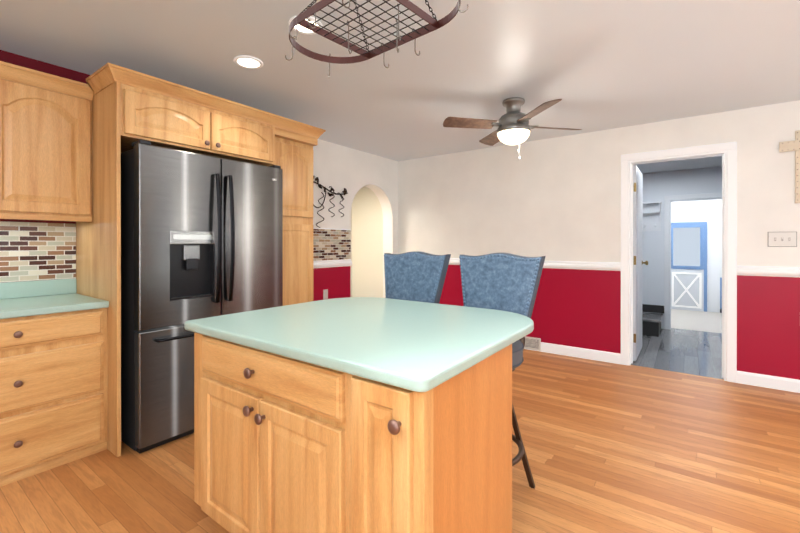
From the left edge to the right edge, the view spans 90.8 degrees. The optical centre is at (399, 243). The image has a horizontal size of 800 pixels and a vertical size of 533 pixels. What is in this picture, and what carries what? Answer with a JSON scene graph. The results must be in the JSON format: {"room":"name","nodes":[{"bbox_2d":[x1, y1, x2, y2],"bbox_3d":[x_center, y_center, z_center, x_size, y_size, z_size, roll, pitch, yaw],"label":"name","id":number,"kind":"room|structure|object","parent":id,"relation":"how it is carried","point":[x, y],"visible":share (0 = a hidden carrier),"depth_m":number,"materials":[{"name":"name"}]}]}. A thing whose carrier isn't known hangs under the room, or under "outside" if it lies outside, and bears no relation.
{"room":"kitchen","nodes":[
{"label":"kitchen","id":0,"kind":"room"},
{"bbox_2d":[88,65,279,165],"bbox_3d":[-1.586,-0.823,2.914,0.729,0.378,1.064,0,0,36],"label":"upper cabinet","id":1,"kind":"object","parent":0,"relation":"attached to","point":[129,107],"depth_m":2.52,"materials":[{"name":"brown wood"}]},
{"bbox_2d":[0,50,397,300],"bbox_3d":[-2.440,0.021,2.516,0.170,2.400,7.930,0,0,36],"label":"wall","id":2,"kind":"structure","parent":0,"point":[337,168],"depth_m":4.67,"materials":[{"name":"paint"}]},
{"bbox_2d":[0,221,75,282],"bbox_3d":[-2.943,0.050,1.674,0.008,0.370,2.498,0,0,36],"label":"tile backsplash","id":3,"kind":"structure","parent":2,"relation":"attached to","point":[31,251],"depth_m":2.52,"materials":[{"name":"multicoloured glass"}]},
{"bbox_2d":[0,61,93,220],"bbox_3d":[-2.343,-0.576,2.205,0.348,0.816,0.931,0,0,36],"label":"upper cabinet","id":4,"kind":"object","parent":2,"relation":"attached to","point":[46,146],"depth_m":2.29,"materials":[{"name":"brown wood"}]},
{"bbox_2d":[323,289,327,298],"bbox_3d":[-0.854,0.576,4.529,0.006,0.110,0.070,0,0,36],"label":"outlet","id":5,"kind":"object","parent":2,"relation":"attached to","point":[325,292],"depth_m":4.52,"materials":[{"name":"grey plastic"}]},
{"bbox_2d":[313,176,347,227],"bbox_3d":[-0.857,-0.469,4.497,0.036,0.580,0.723,0,0,36],"label":"wall art","id":6,"kind":"object","parent":2,"relation":"attached to","point":[331,189],"visible":0.81,"depth_m":4.52,"materials":[{"name":"brown metal"}]},
{"bbox_2d":[313,228,350,260],"bbox_3d":[-0.934,0.003,4.416,0.010,0.366,1.096,0,0,36],"label":"wall tile","id":7,"kind":"structure","parent":2,"relation":"attached to","point":[331,244],"depth_m":4.60,"materials":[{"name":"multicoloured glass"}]},
{"bbox_2d":[313,259,351,268],"bbox_3d":[-0.637,0.701,4.804,0.033,1.030,2.072,0,0,36],"label":"trim","id":8,"kind":"structure","parent":2,"relation":"attached to","point":[331,263],"depth_m":4.58,"materials":[{"name":"white"}]},
{"bbox_2d":[768,232,796,246],"bbox_3d":[3.191,-0.040,3.291,0.178,0.126,0.014,0,0,36],"label":"light switch","id":9,"kind":"object","parent":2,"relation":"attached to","point":[782,239],"depth_m":3.29,"materials":[{"name":"grey plastic"}]},
{"bbox_2d":[351,186,382,297],"bbox_3d":[-1.391,-0.025,5.553,1.730,2.480,4.190,0,0,36],"label":"archway","id":10,"kind":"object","parent":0,"point":[366,245],"depth_m":7.21,"materials":[{"name":"beige paint"}]},
{"bbox_2d":[350,184,392,297],"bbox_3d":[-0.426,0.216,5.262,0.172,1.999,0.858,0,0,36],"label":"arch","id":11,"kind":"object","parent":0,"point":[382,197],"depth_m":5.57,"materials":[{"name":"white paint"}]},
{"bbox_2d":[0,309,799,532],"bbox_3d":[0.872,1.250,3.010,8.990,0.060,12.640,0,0,36],"label":"floor","id":12,"kind":"structure","parent":0,"point":[613,448],"depth_m":2.18,"materials":[{"name":"laminate"}]},
{"bbox_2d":[0,308,107,486],"bbox_3d":[-2.689,0.799,1.489,0.639,0.848,2.498,0,0,36],"label":"base cabinet","id":13,"kind":"object","parent":12,"relation":"on","point":[53,390],"visible":1,"depth_m":2.12,"materials":[{"name":"brown wood"}]},
{"bbox_2d":[0,278,108,318],"bbox_3d":[-2.696,0.305,1.493,0.622,0.138,2.498,0,0,36],"label":"countertop","id":14,"kind":"structure","parent":13,"relation":"on","point":[28,298],"depth_m":2.38,"materials":[{"name":"teal laminate"}]},
{"bbox_2d":[121,140,282,453],"bbox_3d":[-1.489,0.309,2.862,0.855,1.822,0.990,0,0,36],"label":"refrigerator","id":15,"kind":"object","parent":12,"relation":"on","point":[201,235],"visible":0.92,"depth_m":2.44,"materials":[{"name":"grey metal"}]},
{"bbox_2d":[280,119,315,305],"bbox_3d":[-1.164,0.102,3.543,0.668,2.232,0.445,0,0,36],"label":"tall cabinet","id":16,"kind":"object","parent":12,"relation":"on","point":[297,141],"depth_m":3.36,"materials":[{"name":"brown wood"}]},
{"bbox_2d":[185,329,511,532],"bbox_3d":[-0.247,0.799,1.595,1.188,0.850,0.682,0,0,36],"label":"kitchen island","id":17,"kind":"object","parent":12,"relation":"on","point":[361,415],"depth_m":1.26,"materials":[{"name":"brown wood"}]},
{"bbox_2d":[184,297,533,396],"bbox_3d":[-0.120,0.354,1.791,1.254,0.038,1.100,0,0,36],"label":"island countertop","id":18,"kind":"structure","parent":17,"relation":"on","point":[426,346],"depth_m":1.48,"materials":[{"name":"teal laminate"}]},
{"bbox_2d":[384,251,450,303],"bbox_3d":[-0.033,0.637,2.308,0.472,1.178,0.520,0,0,36],"label":"bar stool","id":19,"kind":"object","parent":12,"relation":"on","point":[418,276],"visible":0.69,"depth_m":2.42,"materials":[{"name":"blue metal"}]},
{"bbox_2d":[459,253,545,488],"bbox_3d":[0.415,0.637,1.980,0.472,1.178,0.520,0,0,36],"label":"bar stool","id":20,"kind":"object","parent":12,"relation":"on","point":[508,282],"visible":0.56,"depth_m":2.07,"materials":[{"name":"blue fabric"}]},
{"bbox_2d":[642,312,662,336],"bbox_3d":[2.908,1.107,5.879,1.660,0.215,0.637,0,0,36],"label":"stair step","id":21,"kind":"structure","parent":12,"relation":"on","point":[651,324],"depth_m":5.24,"materials":[{"name":"black"}]},
{"bbox_2d":[0,0,799,160],"bbox_3d":[0.339,-1.215,0.561,6.960,0.080,8.070,0,0,36],"label":"ceiling","id":22,"kind":"structure","parent":0,"point":[596,65],"depth_m":2.49,"materials":[{"name":"white paint"}]},
{"bbox_2d":[234,55,262,68],"bbox_3d":[-0.980,-1.174,2.552,0.179,0.009,0.179,0,0,30],"label":"recessed light","id":23,"kind":"object","parent":22,"relation":"in","point":[248,62],"depth_m":2.55,"materials":[{"name":"white glass"}]},
{"bbox_2d":[289,16,322,34],"bbox_3d":[-0.505,-1.173,2.117,0.179,0.009,0.179,0,0,30],"label":"recessed light","id":24,"kind":"object","parent":22,"relation":"in","point":[302,30],"depth_m":2.14,"materials":[{"name":"white glass"}]},
{"bbox_2d":[285,0,468,77],"bbox_3d":[-0.119,-0.968,1.555,0.804,0.413,0.458,0,0,41],"label":"pot rack","id":25,"kind":"object","parent":22,"relation":"hanging from","point":[365,55],"visible":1,"depth_m":1.58,"materials":[{"name":"brown metal"}]},
{"bbox_2d":[443,97,581,158],"bbox_3d":[0.937,-0.940,3.255,0.938,0.478,0.938,0,0,36],"label":"ceiling fan","id":26,"kind":"object","parent":22,"relation":"hanging from","point":[515,128],"visible":1,"depth_m":3.18,"materials":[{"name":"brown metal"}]},
{"bbox_2d":[398,100,799,380],"bbox_3d":[2.684,0.018,3.761,6.960,2.400,0.140,0,0,36],"label":"wall","id":27,"kind":"structure","parent":0,"point":[555,199],"depth_m":4.17,"materials":[{"name":"paint"}]},
{"bbox_2d":[524,336,540,350],"bbox_3d":[1.438,1.136,4.559,0.370,0.138,0.017,0,0,36],"label":"air vent","id":28,"kind":"object","parent":27,"relation":"attached to","point":[533,343],"visible":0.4,"depth_m":4.50,"materials":[{"name":"white metal"}]},
{"bbox_2d":[449,142,799,392],"bbox_3d":[2.688,0.160,3.740,6.648,2.118,0.177,0,0,36],"label":"trim","id":29,"kind":"structure","parent":27,"relation":"attached to","point":[731,269],"depth_m":3.60,"materials":[{"name":"white wood"}]},
{"bbox_2d":[633,165,647,360],"bbox_3d":[2.640,0.196,4.319,0.098,2.018,0.710,0,0,36],"label":"door leaf","id":30,"kind":"structure","parent":27,"relation":"in","point":[638,262],"depth_m":4.14,"materials":[{"name":"white wood"}]},
{"bbox_2d":[779,130,799,202],"bbox_3d":[3.283,-0.633,3.215,0.280,0.595,0.026,0,0,36],"label":"wall art","id":31,"kind":"object","parent":27,"relation":"attached to","point":[787,146],"visible":1,"depth_m":3.23,"materials":[{"name":"beige wood"}]},
{"bbox_2d":[635,156,721,173],"bbox_3d":[3.948,-1.076,5.752,3.800,0.080,4.570,0,0,36],"label":"ceiling","id":32,"kind":"structure","parent":0,"point":[697,163],"depth_m":5.20,"materials":[{"name":"white paint"}]},
{"bbox_2d":[642,167,721,328],"bbox_3d":[3.244,0.094,3.443,5.400,2.250,0.010,0,0,36],"label":"wall","id":33,"kind":"structure","parent":0,"point":[658,186],"depth_m":3.90,"materials":[{"name":"white paint"}]},
{"bbox_2d":[642,201,661,230],"bbox_3d":[3.563,-0.396,5.737,0.400,0.420,0.110,0,0,36],"label":"wall shelf","id":34,"kind":"object","parent":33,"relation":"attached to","point":[651,216],"visible":0.69,"depth_m":5.71,"materials":[{"name":"white wood"}]},
{"bbox_2d":[642,193,721,328],"bbox_3d":[3.523,0.264,5.903,2.620,1.900,0.138,0,0,36],"label":"trim","id":35,"kind":"structure","parent":33,"relation":"attached to","point":[665,309],"depth_m":5.61,"materials":[{"name":"white wood"}]},
{"bbox_2d":[671,199,721,312],"bbox_3d":[5.153,0.086,7.397,3.800,2.250,0.136,0,0,36],"label":"wall","id":36,"kind":"structure","parent":0,"point":[709,212],"depth_m":7.02,"materials":[{"name":"white paint"}]},
{"bbox_2d":[671,222,706,311],"bbox_3d":[5.252,0.406,7.229,0.600,1.610,0.046,0,0,36],"label":"door","id":37,"kind":"structure","parent":36,"relation":"in","point":[688,251],"depth_m":7.20,"materials":[{"name":"blue"}]}
]}

